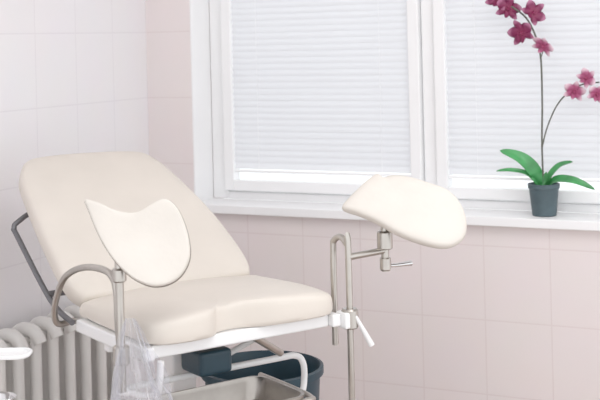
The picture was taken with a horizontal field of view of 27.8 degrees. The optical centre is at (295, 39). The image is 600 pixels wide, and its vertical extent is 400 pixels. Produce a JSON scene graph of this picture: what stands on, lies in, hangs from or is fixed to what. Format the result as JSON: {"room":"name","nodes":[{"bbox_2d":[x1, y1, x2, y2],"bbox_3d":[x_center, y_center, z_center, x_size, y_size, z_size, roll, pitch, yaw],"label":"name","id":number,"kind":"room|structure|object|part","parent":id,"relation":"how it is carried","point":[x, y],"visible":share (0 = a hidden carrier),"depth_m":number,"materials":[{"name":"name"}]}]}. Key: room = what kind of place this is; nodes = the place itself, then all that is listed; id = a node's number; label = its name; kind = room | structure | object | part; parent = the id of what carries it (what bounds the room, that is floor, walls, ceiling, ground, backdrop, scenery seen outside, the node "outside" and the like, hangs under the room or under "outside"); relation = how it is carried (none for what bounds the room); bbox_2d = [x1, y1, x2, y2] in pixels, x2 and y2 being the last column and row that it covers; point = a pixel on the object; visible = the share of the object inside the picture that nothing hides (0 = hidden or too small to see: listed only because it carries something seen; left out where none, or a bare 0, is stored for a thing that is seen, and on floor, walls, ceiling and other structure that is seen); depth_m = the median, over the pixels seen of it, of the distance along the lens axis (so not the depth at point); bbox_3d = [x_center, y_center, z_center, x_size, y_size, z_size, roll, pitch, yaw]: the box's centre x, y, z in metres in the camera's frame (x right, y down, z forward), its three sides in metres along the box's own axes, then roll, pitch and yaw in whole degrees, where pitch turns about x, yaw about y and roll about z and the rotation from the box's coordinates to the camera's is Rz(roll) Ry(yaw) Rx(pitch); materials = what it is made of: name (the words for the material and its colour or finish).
{"room":"gynecology exam room","nodes":[
{"label":"gynecology exam room","id":0,"kind":"room"},
{"bbox_2d":[0,0,154,399],"bbox_3d":[-1.647,0.266,3.326,0.200,2.750,4.200,-1,0,26],"label":"wall","id":1,"kind":"structure","parent":0,"point":[73,73],"depth_m":4.60,"materials":[{"name":"tile"}]},
{"bbox_2d":[0,305,121,399],"bbox_3d":[-0.916,1.305,4.316,0.192,0.636,1.118,-1,0,26],"label":"radiator","id":2,"kind":"object","parent":1,"relation":"attached to","point":[65,363],"visible":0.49,"depth_m":4.32,"materials":[{"name":"metal"}]},
{"bbox_2d":[145,0,599,399],"bbox_3d":[0.948,0.201,4.532,3.800,2.750,0.250,-1,0,26],"label":"wall","id":3,"kind":"structure","parent":0,"point":[500,313],"depth_m":4.63,"materials":[{"name":"pink tile"}]},
{"bbox_2d":[189,0,213,200],"bbox_3d":[0.480,-0.002,4.703,1.981,1.320,0.150,-1,0,26],"label":"trim","id":4,"kind":"structure","parent":3,"relation":"attached to","point":[199,9],"depth_m":5.13,"materials":[{"name":"white paint"}]},
{"bbox_2d":[202,198,599,230],"bbox_3d":[0.487,0.675,4.683,2.041,0.035,0.195,-1,0,26],"label":"windowsill","id":5,"kind":"structure","parent":3,"relation":"attached to","point":[478,217],"depth_m":4.70,"materials":[{"name":"white paint"}]},
{"bbox_2d":[485,0,599,216],"bbox_3d":[0.924,0.223,4.447,0.439,0.847,0.129,-1,0,26],"label":"potted orchid","id":6,"kind":"object","parent":5,"relation":"on","point":[544,189],"visible":1,"depth_m":4.44,"materials":[{"name":"plant"}]},
{"bbox_3d":[0.753,-0.160,4.501,0.095,0.081,0.028,24,-1,24],"label":"flower","id":7,"kind":"part","parent":6,"relation":"part of","materials":[{"name":"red plant"}]},
{"bbox_3d":[0.788,-0.122,4.482,0.095,0.081,0.028,16,14,9],"label":"flower","id":8,"kind":"part","parent":6,"relation":"part of","materials":[{"name":"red plant"}]},
{"bbox_3d":[0.819,-0.032,4.443,0.105,0.089,0.031,-24,2,41],"label":"flower","id":9,"kind":"part","parent":6,"relation":"part of","materials":[{"name":"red plant"}]},
{"bbox_3d":[0.881,-0.107,4.444,0.081,0.095,0.028,-40,2,-8],"label":"flower","id":10,"kind":"part","parent":6,"relation":"part of","materials":[{"name":"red plant"}]},
{"bbox_3d":[0.901,0.019,4.427,0.095,0.061,0.028,33,37,32],"label":"flower","id":11,"kind":"part","parent":6,"relation":"part of","materials":[{"name":"pink plant"}]},
{"bbox_3d":[0.915,0.588,4.462,0.118,0.119,0.118,-1,0,26],"label":"pot","id":12,"kind":"part","parent":6,"relation":"part of","materials":[{"name":"plastic"}]},
{"bbox_3d":[0.930,0.195,4.441,0.367,0.723,0.026,-1,0,24],"label":"stem","id":13,"kind":"part","parent":6,"relation":"part of","materials":[{"name":"green plant"}]},
{"bbox_3d":[1.011,0.181,4.388,0.081,0.069,0.024,16,16,14],"label":"flower","id":14,"kind":"part","parent":6,"relation":"part of","materials":[{"name":"pink plant"}]},
{"bbox_3d":[1.051,0.133,4.364,0.065,0.076,0.023,-43,-27,22],"label":"flower","id":15,"kind":"part","parent":6,"relation":"part of","materials":[{"name":"pink plant"}]},
{"bbox_3d":[1.088,0.191,4.354,0.076,0.065,0.023,22,14,-8],"label":"flower","id":16,"kind":"part","parent":6,"relation":"part of","materials":[{"name":"pink plant"}]},
{"bbox_2d":[209,0,599,212],"bbox_3d":[0.524,0.000,4.792,1.969,1.314,0.093,-1,0,26],"label":"window","id":17,"kind":"structure","parent":3,"relation":"in","point":[426,23],"depth_m":4.78,"materials":[{"name":"white paint"}]},
{"bbox_2d":[231,0,410,176],"bbox_3d":[0.088,0.004,4.974,0.796,1.128,0.030,-1,0,26],"label":"blind","id":18,"kind":"object","parent":17,"relation":"attached to","point":[320,85],"visible":0.97,"depth_m":4.97,"materials":[{"name":"white paint"}]},
{"bbox_3d":[-0.168,0.014,5.084,0.001,1.120,0.002,-1,0,26],"label":"ladder cord","id":19,"kind":"part","parent":18,"relation":"part of","materials":[{"name":"white fabric"}]},
{"bbox_3d":[0.102,0.548,4.974,0.796,0.010,0.018,-1,0,26],"label":"rail","id":20,"kind":"part","parent":18,"relation":"part of","materials":[{"name":"white paint"}]},
{"bbox_3d":[0.332,0.002,4.839,0.001,1.120,0.002,-1,0,26],"label":"ladder cord","id":21,"kind":"part","parent":18,"relation":"part of","materials":[{"name":"white fabric"}]},
{"bbox_2d":[445,0,599,182],"bbox_3d":[0.945,-0.018,4.554,0.798,1.128,0.029,-1,0,26],"label":"blind","id":22,"kind":"object","parent":17,"relation":"attached to","point":[494,83],"visible":0.92,"depth_m":4.60,"materials":[{"name":"white paint"}]},
{"bbox_3d":[0.688,-0.007,4.664,0.001,1.120,0.002,-1,0,26],"label":"ladder cord","id":23,"kind":"part","parent":22,"relation":"part of","materials":[{"name":"white fabric"}]},
{"bbox_3d":[0.959,0.526,4.554,0.798,0.010,0.018,-1,0,26],"label":"rail","id":24,"kind":"part","parent":22,"relation":"part of","materials":[{"name":"white paint"}]},
{"bbox_3d":[0.060,1.649,2.646,3.800,0.100,4.450,-1,0,26],"label":"floor","id":25,"kind":"structure","parent":0,"visible":0},
{"bbox_2d":[0,347,32,359],"bbox_3d":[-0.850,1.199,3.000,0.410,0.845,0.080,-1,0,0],"label":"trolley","id":26,"kind":"object","parent":25,"relation":"on","point":[5,353],"visible":1,"depth_m":3.01,"materials":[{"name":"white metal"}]},
{"bbox_2d":[0,391,16,399],"bbox_3d":[-0.797,0.915,3.005,0.212,0.058,0.094,-1,0,0],"label":"dish","id":27,"kind":"object","parent":26,"relation":"on","point":[3,395],"visible":1,"depth_m":3.04,"materials":[{"name":"silver metal"}]},
{"bbox_2d":[11,151,466,399],"bbox_3d":[-0.264,0.991,3.734,1.087,1.232,1.225,-1,0,-34],"label":"chair","id":28,"kind":"object","parent":25,"relation":"on","point":[121,236],"visible":1,"depth_m":3.51,"materials":[{"name":"beige leather"}]},
{"bbox_3d":[-0.559,0.721,3.364,0.094,0.233,0.465,-1,0,-34],"label":"arm handle","id":29,"kind":"part","parent":28,"relation":"part of","materials":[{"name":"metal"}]},
{"bbox_3d":[-0.558,0.585,3.911,0.619,0.407,0.613,-1,0,-34],"label":"backrest","id":30,"kind":"part","parent":28,"relation":"part of","materials":[{"name":"beige leather"}]},
{"bbox_2d":[111,320,169,392],"bbox_3d":[-0.370,0.877,3.088,0.248,0.336,0.131,-1,0,0],"label":"plastic bag","id":31,"kind":"object","parent":28,"relation":"hanging from","point":[124,320],"visible":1,"depth_m":3.09,"materials":[{"name":"white"}]},
{"bbox_3d":[-0.249,0.757,3.496,0.619,0.079,0.479,-1,0,-34],"label":"seat","id":32,"kind":"part","parent":28,"relation":"part of","materials":[{"name":"beige leather"}]},
{"bbox_3d":[-0.181,0.952,3.396,0.625,0.235,0.222,-1,0,-34],"label":"tray rail","id":33,"kind":"part","parent":28,"relation":"part of","materials":[{"name":"white metal"}]},
{"bbox_3d":[-0.235,0.818,3.493,0.660,0.047,0.460,-1,0,-34],"label":"seat frame","id":34,"kind":"part","parent":28,"relation":"part of","materials":[{"name":"white metal"}]},
{"bbox_3d":[-0.206,1.003,3.358,0.478,0.022,0.330,-1,0,-34],"label":"tray rail","id":35,"kind":"part","parent":28,"relation":"part of","materials":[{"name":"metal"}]},
{"bbox_2d":[154,376,304,399],"bbox_3d":[-0.191,1.021,3.337,0.388,0.075,0.263,-1,0,-34],"label":"basin","id":36,"kind":"object","parent":28,"relation":"attached to","point":[250,387],"visible":0.86,"depth_m":3.47,"materials":[{"name":"silver metal"}]},
{"bbox_3d":[-0.121,0.881,3.568,0.214,0.121,0.018,-1,0,-5],"label":"linkage arm","id":37,"kind":"part","parent":28,"relation":"part of","materials":[{"name":"white metal"}]},
{"bbox_3d":[-0.096,0.878,3.513,0.022,0.118,0.182,-1,0,35],"label":"linkage arm","id":38,"kind":"part","parent":28,"relation":"part of","materials":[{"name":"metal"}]},
{"bbox_3d":[0.198,0.840,3.494,0.060,0.095,0.018,-1,0,-20],"label":"clamp lever","id":39,"kind":"part","parent":28,"relation":"part of","materials":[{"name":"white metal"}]},
{"bbox_3d":[0.305,0.669,3.599,0.091,0.016,0.016,-1,0,-28],"label":"clamp lever","id":40,"kind":"part","parent":28,"relation":"part of","materials":[{"name":"silver metal"}]},
{"bbox_2d":[201,350,323,399],"bbox_3d":[-0.102,1.325,3.900,0.396,0.555,0.396,-1,0,-34],"label":"waste bin","id":41,"kind":"object","parent":25,"relation":"on","point":[289,371],"visible":0.54,"depth_m":4.04,"materials":[{"name":"teal plastic"}]}
]}

